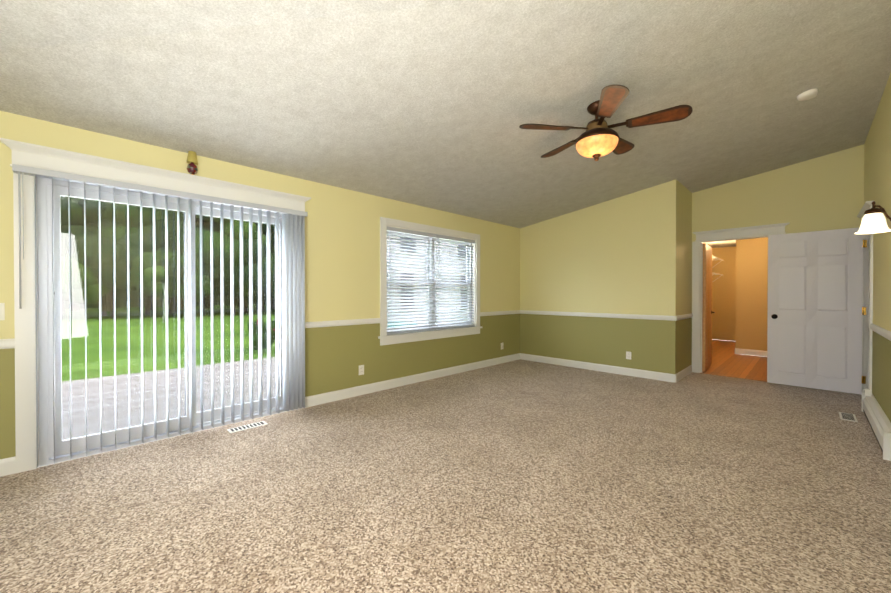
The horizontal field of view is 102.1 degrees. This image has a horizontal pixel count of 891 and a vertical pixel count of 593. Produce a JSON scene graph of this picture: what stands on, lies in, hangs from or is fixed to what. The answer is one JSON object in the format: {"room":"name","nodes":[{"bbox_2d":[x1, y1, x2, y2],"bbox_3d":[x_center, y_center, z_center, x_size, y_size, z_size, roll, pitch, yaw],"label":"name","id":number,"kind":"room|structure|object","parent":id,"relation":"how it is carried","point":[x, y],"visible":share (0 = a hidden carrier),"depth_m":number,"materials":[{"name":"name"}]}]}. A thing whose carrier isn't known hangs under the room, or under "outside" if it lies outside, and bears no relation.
{"room":"empty living room","nodes":[
{"label":"empty living room","id":0,"kind":"room"},
{"bbox_2d":[0,111,519,458],"bbox_3d":[-0.725,-0.051,4.741,7.960,2.470,0.160,0,1,-45],"label":"wall","id":1,"kind":"structure","parent":0,"point":[342,253],"depth_m":4.14,"materials":[{"name":"paint"}]},
{"bbox_2d":[0,303,4,319],"bbox_3d":[-2.980,0.101,2.386,0.072,0.116,0.016,0,1,-45],"label":"switch plate","id":2,"kind":"object","parent":1,"relation":"attached to","point":[2,311],"visible":1,"depth_m":2.41,"materials":[{"name":"white plastic"}]},
{"bbox_2d":[0,338,14,348],"bbox_3d":[-3.153,0.319,2.214,0.650,0.066,0.021,0,1,-45],"label":"trim","id":3,"kind":"structure","parent":1,"relation":"attached to","point":[10,343],"depth_m":2.42,"materials":[{"name":"white paint"}]},
{"bbox_2d":[0,456,15,476],"bbox_3d":[-3.155,1.146,2.222,0.650,0.112,0.014,0,1,-45],"label":"baseboard","id":4,"kind":"structure","parent":1,"relation":"attached to","point":[7,466],"depth_m":2.42,"materials":[{"name":"white paint"}]},
{"bbox_2d":[0,138,310,472],"bbox_3d":[-2.249,0.075,3.175,2.092,2.241,0.222,0,1,-45],"label":"door frame","id":5,"kind":"structure","parent":1,"relation":"attached to","point":[53,159],"depth_m":2.50,"materials":[{"name":"white paint"}]},
{"bbox_2d":[187,151,197,174],"bbox_3d":[-2.190,-1.146,3.114,0.083,0.202,0.083,0,1,-45],"label":"lamp","id":6,"kind":"object","parent":5,"relation":"on","point":[192,162],"visible":0.92,"depth_m":3.09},
{"bbox_2d":[12,164,307,466],"bbox_3d":[-2.167,0.144,3.093,1.981,2.042,0.089,0,1,-45],"label":"vertical blind","id":7,"kind":"object","parent":1,"relation":"attached to","point":[293,257],"visible":1,"depth_m":3.26,"materials":[{"name":"grey plastic"}]},
{"bbox_2d":[37,177,293,466],"bbox_3d":[-2.266,0.172,3.194,1.782,2.046,0.123,0,1,-45],"label":"patio door","id":8,"kind":"structure","parent":1,"relation":"in","point":[61,322],"depth_m":2.91,"materials":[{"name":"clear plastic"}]},
{"bbox_2d":[305,318,380,327],"bbox_3d":[-1.163,0.305,4.184,0.970,0.066,0.021,0,1,-45],"label":"trim","id":9,"kind":"structure","parent":1,"relation":"attached to","point":[316,324],"depth_m":4.14,"materials":[{"name":"white paint"}]},
{"bbox_2d":[359,365,363,374],"bbox_3d":[-1.014,0.887,4.343,0.072,0.116,0.008,0,1,-45],"label":"electrical outlet","id":10,"kind":"object","parent":1,"relation":"attached to","point":[361,369],"visible":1,"depth_m":4.34,"materials":[{"name":"white plastic"}]},
{"bbox_2d":[305,353,519,407],"bbox_3d":[-0.056,1.124,5.289,4.090,0.112,0.014,0,1,-45],"label":"baseboard","id":11,"kind":"structure","parent":1,"relation":"attached to","point":[318,399],"depth_m":4.72,"materials":[{"name":"white paint"}]},
{"bbox_2d":[378,217,482,345],"bbox_3d":[-0.172,-0.197,5.248,1.996,1.616,0.196,0,1,-45],"label":"double-hung window","id":12,"kind":"structure","parent":1,"relation":"in","point":[425,238],"depth_m":5.17,"materials":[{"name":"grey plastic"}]},
{"bbox_2d":[387,226,474,334],"bbox_3d":[-0.155,-0.205,5.230,1.729,1.394,0.058,0,1,-45],"label":"window blind slats","id":13,"kind":"structure","parent":12,"relation":"attached to","point":[411,232],"depth_m":5.12,"materials":[{"name":"grey plastic"}]},
{"bbox_2d":[480,310,519,315],"bbox_3d":[0.966,0.290,6.291,1.140,0.066,0.021,0,1,-45],"label":"trim","id":14,"kind":"structure","parent":1,"relation":"attached to","point":[513,311],"depth_m":6.26,"materials":[{"name":"white paint"}]},
{"bbox_2d":[0,359,890,592],"bbox_3d":[0.872,1.246,3.137,7.720,0.100,4.380,0,1,-45],"label":"floor carpet","id":15,"kind":"object","parent":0,"point":[521,476],"visible":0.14,"depth_m":2.14,"materials":[{"name":"beige carpet"}]},
{"bbox_2d":[227,421,267,432],"bbox_3d":[-1.807,1.191,3.292,0.310,0.007,0.110,0,1,-45],"label":"floor air vent","id":16,"kind":"object","parent":15,"relation":"on","point":[246,427],"visible":1,"depth_m":3.28,"materials":[{"name":"white plastic"}]},
{"bbox_2d":[839,412,857,421],"bbox_3d":[3.978,1.189,3.559,0.290,0.007,0.110,0,1,-45],"label":"air vent","id":17,"kind":"object","parent":15,"relation":"on","point":[847,416],"visible":0.96,"depth_m":3.53,"materials":[{"name":"white plastic"}]},
{"bbox_2d":[0,0,890,227],"bbox_3d":[0.830,-1.621,3.159,7.760,0.758,4.300,0,1,-45],"label":"ceiling","id":18,"kind":"structure","parent":0,"point":[434,104],"depth_m":2.58,"materials":[{"name":"white paint"}]},
{"bbox_2d":[519,85,692,160],"bbox_3d":[1.306,-1.381,3.047,1.231,0.492,1.273,0,1,-45],"label":"ceiling fan","id":19,"kind":"object","parent":18,"relation":"hanging from","point":[598,138],"visible":0.98,"depth_m":2.88,"materials":[{"name":"brown wood"}]},
{"bbox_2d":[797,88,817,100],"bbox_3d":[3.156,-1.760,3.139,0.132,0.060,0.132,0,1,-45],"label":"smoke detector","id":20,"kind":"object","parent":18,"relation":"attached to","point":[808,94],"visible":0.88,"depth_m":3.11,"materials":[{"name":"white plastic"}]},
{"bbox_2d":[520,179,691,373],"bbox_3d":[2.659,-0.236,6.211,1.080,2.819,2.510,0,1,-45],"label":"wall","id":21,"kind":"structure","parent":0,"point":[631,253],"depth_m":5.53,"materials":[{"name":"paint"}]},
{"bbox_2d":[520,353,676,382],"bbox_3d":[2.285,1.120,5.820,0.014,0.112,2.494,0,1,-45],"label":"baseboard","id":22,"kind":"structure","parent":21,"relation":"attached to","point":[660,376],"depth_m":5.61,"materials":[{"name":"white paint"}]},
{"bbox_2d":[520,310,677,320],"bbox_3d":[2.275,0.293,5.821,0.021,0.066,2.531,0,1,-45],"label":"trim","id":23,"kind":"structure","parent":21,"relation":"attached to","point":[606,315],"depth_m":5.60,"materials":[{"name":"white paint"}]},
{"bbox_2d":[626,351,630,359],"bbox_3d":[2.733,0.879,5.371,0.008,0.116,0.072,0,1,-45],"label":"electrical outlet","id":24,"kind":"object","parent":21,"relation":"attached to","point":[628,355],"visible":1,"depth_m":5.37,"materials":[{"name":"white plastic"}]},
{"bbox_2d":[677,365,691,381],"bbox_3d":[3.504,1.124,5.282,0.920,0.112,0.014,0,1,-45],"label":"baseboard","id":25,"kind":"structure","parent":21,"relation":"attached to","point":[680,375],"depth_m":5.26,"materials":[{"name":"white paint"}]},
{"bbox_2d":[678,313,692,319],"bbox_3d":[3.506,0.297,5.274,0.920,0.066,0.021,0,1,-45],"label":"trim","id":26,"kind":"structure","parent":21,"relation":"attached to","point":[680,317],"depth_m":5.26,"materials":[{"name":"white paint"}]},
{"bbox_2d":[706,240,735,247],"bbox_3d":[6.522,-1.321,6.742,5.170,0.100,3.620,0,1,-45],"label":"ceiling","id":27,"kind":"structure","parent":0,"point":[721,244],"depth_m":8.90,"materials":[{"name":"white paint"}]},
{"bbox_2d":[712,247,731,340],"bbox_3d":[7.423,-0.070,9.430,0.120,2.440,0.780,0,1,-45],"label":"wall","id":28,"kind":"structure","parent":0,"point":[722,286],"depth_m":9.48,"materials":[{"name":"brown paint"}]},
{"bbox_2d":[712,256,722,281],"bbox_3d":[5.783,-0.601,8.154,3.802,0.686,0.337,0,1,-45],"label":"shelf","id":29,"kind":"object","parent":28,"relation":"attached to","point":[713,273],"visible":0.25,"depth_m":9.20,"materials":[{"name":"white"}]},
{"bbox_2d":[702,340,766,381],"bbox_3d":[6.455,1.222,6.694,5.120,0.096,3.380,0,1,-45],"label":"floor","id":30,"kind":"structure","parent":0,"point":[727,361],"depth_m":6.23,"materials":[{"name":"brown wood"}]},
{"bbox_2d":[732,237,767,356],"bbox_3d":[6.871,-0.048,6.424,0.134,2.440,2.664,0,1,-45],"label":"wall","id":31,"kind":"structure","parent":0,"point":[740,300],"depth_m":7.16,"materials":[{"name":"brown paint"}]},
{"bbox_2d":[691,144,863,364],"bbox_3d":[4.540,-0.349,4.991,0.120,3.062,1.870,0,1,-45],"label":"wall","id":32,"kind":"structure","parent":0,"point":[824,192],"depth_m":4.79,"materials":[{"name":"paint"}]},
{"bbox_2d":[702,243,714,371],"bbox_3d":[4.283,0.170,5.918,0.851,2.000,0.138,0,1,-45],"label":"hall door","id":33,"kind":"structure","parent":32,"relation":"in","point":[707,312],"depth_m":5.80,"materials":[{"name":"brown wood"}]},
{"bbox_2d":[692,222,789,372],"bbox_3d":[4.260,0.096,5.251,0.193,2.169,1.091,0,1,-45],"label":"door frame","id":34,"kind":"structure","parent":32,"relation":"attached to","point":[751,232],"depth_m":5.54,"materials":[{"name":"white paint"}]},
{"bbox_2d":[767,227,866,394],"bbox_3d":[4.702,0.171,4.598,0.166,2.000,0.875,0,1,-45],"label":"entry door","id":35,"kind":"structure","parent":32,"relation":"in","point":[816,310],"depth_m":4.57,"materials":[{"name":"white paint"}]},
{"bbox_2d":[864,73,890,421],"bbox_3d":[2.370,-0.324,1.612,7.960,3.062,0.120,0,1,-45],"label":"wall","id":36,"kind":"structure","parent":0,"point":[877,166],"depth_m":3.27,"materials":[{"name":"paint"}]},
{"bbox_2d":[857,200,873,391],"bbox_3d":[4.734,0.105,3.994,1.010,2.169,0.175,0,1,-45],"label":"door frame","id":37,"kind":"structure","parent":36,"relation":"attached to","point":[867,320],"depth_m":4.29,"materials":[{"name":"white paint"}]},
{"bbox_2d":[864,380,871,395],"bbox_3d":[4.236,0.912,3.609,0.080,0.160,0.048,0,1,-45],"label":"gadget","id":38,"kind":"object","parent":36,"relation":"attached to","point":[867,392],"visible":0.95,"depth_m":3.59,"materials":[{"name":"white plastic"}]},
{"bbox_2d":[855,201,890,233],"bbox_3d":[3.123,-0.568,2.598,0.180,0.245,0.225,0,1,-45],"label":"wall sconce","id":39,"kind":"object","parent":36,"relation":"attached to","point":[873,221],"visible":1,"depth_m":2.58,"materials":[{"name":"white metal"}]},
{"bbox_2d":[862,392,890,460],"bbox_3d":[3.803,1.095,3.174,1.560,0.200,0.070,0,1,-45],"label":"baseboard heater","id":40,"kind":"object","parent":36,"relation":"attached to","point":[877,419],"visible":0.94,"depth_m":2.99,"materials":[{"name":"white paint"}]},
{"bbox_2d":[869,323,890,340],"bbox_3d":[1.980,0.326,1.329,6.760,0.066,0.021,0,1,-45],"label":"trim","id":41,"kind":"structure","parent":36,"relation":"attached to","point":[881,331],"depth_m":3.14,"materials":[{"name":"white paint"}]},
{"label":"outside","id":42,"kind":"structure","parent":0,"visible":0},
{"bbox_2d":[40,407,290,466],"bbox_3d":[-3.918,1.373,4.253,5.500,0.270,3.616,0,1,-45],"label":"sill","id":43,"kind":"structure","parent":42,"point":[162,439],"depth_m":3.16,"materials":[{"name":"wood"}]}
]}

